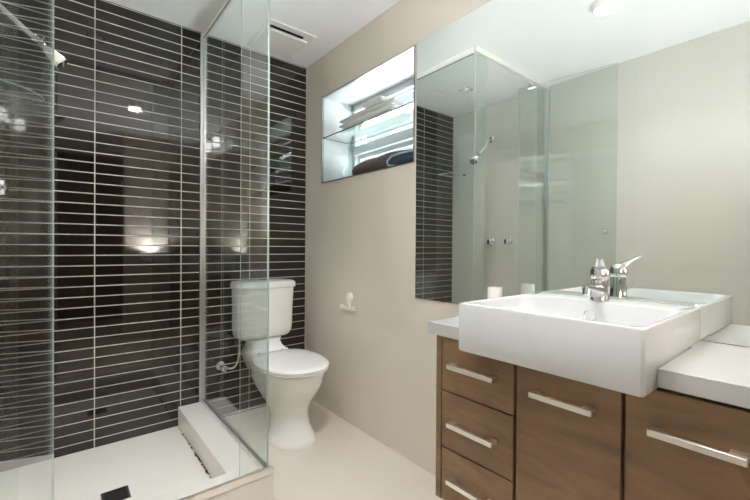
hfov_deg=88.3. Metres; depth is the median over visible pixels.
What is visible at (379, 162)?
rolled towel
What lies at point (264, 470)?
screen
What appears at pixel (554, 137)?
wall mirror
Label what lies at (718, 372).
countertop
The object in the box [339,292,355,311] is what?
toilet paper holder
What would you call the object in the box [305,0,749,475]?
wall
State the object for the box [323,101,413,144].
shelf
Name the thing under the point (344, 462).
floor
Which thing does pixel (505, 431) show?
vanity cabinet
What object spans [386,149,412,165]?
towel
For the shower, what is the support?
attached to the wall
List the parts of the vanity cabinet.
handle, handle, handle, drawer, drawer, drawer, handle, door, door, handle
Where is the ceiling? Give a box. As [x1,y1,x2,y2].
[106,0,399,67]
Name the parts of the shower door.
door knob, glass panel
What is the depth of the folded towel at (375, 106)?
2.32 m
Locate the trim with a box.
[321,45,414,183]
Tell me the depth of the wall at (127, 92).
2.12 m
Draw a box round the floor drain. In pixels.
[100,485,130,499]
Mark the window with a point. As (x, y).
(402, 139)
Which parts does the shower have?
arm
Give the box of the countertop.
[428,316,749,408]
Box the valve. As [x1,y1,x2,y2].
[216,340,239,371]
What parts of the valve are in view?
valve handle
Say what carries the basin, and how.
in the countertop
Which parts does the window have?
sash, sash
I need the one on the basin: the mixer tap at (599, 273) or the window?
the mixer tap at (599, 273)
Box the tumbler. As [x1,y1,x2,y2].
[487,287,501,298]
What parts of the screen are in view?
head rail, sill rail, sill rail, pane, strip pane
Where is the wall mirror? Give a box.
[415,0,749,346]
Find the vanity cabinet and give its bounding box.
[436,335,749,499]
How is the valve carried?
attached to the wall at (127, 92)
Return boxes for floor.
[223,400,443,499]
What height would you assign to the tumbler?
0.106 m
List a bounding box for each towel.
[339,95,413,137]
[352,149,412,174]
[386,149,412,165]
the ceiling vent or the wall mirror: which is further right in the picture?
the wall mirror
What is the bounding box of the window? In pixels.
[352,78,413,167]
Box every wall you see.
[0,0,305,471]
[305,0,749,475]
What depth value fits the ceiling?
2.19 m
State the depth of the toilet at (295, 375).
2.21 m
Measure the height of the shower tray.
0.136 m
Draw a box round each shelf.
[0,79,44,101]
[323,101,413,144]
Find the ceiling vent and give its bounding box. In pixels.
[246,18,315,58]
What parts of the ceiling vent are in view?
panel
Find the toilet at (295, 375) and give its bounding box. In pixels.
[230,278,328,449]
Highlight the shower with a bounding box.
[0,3,67,68]
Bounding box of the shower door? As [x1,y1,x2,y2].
[0,0,53,499]
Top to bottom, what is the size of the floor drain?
0.004 m
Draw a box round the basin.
[458,292,700,396]
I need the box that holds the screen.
[178,0,273,499]
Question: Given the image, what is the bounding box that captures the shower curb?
[153,402,273,499]
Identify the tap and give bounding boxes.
[582,257,609,301]
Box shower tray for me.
[0,402,273,499]
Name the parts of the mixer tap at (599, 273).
spout, lever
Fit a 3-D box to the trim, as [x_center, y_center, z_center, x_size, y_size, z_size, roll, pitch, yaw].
[-0.077,-0.747,2.308,0.016,0.592,0.896,0,0,-39]
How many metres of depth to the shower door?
1.26 m

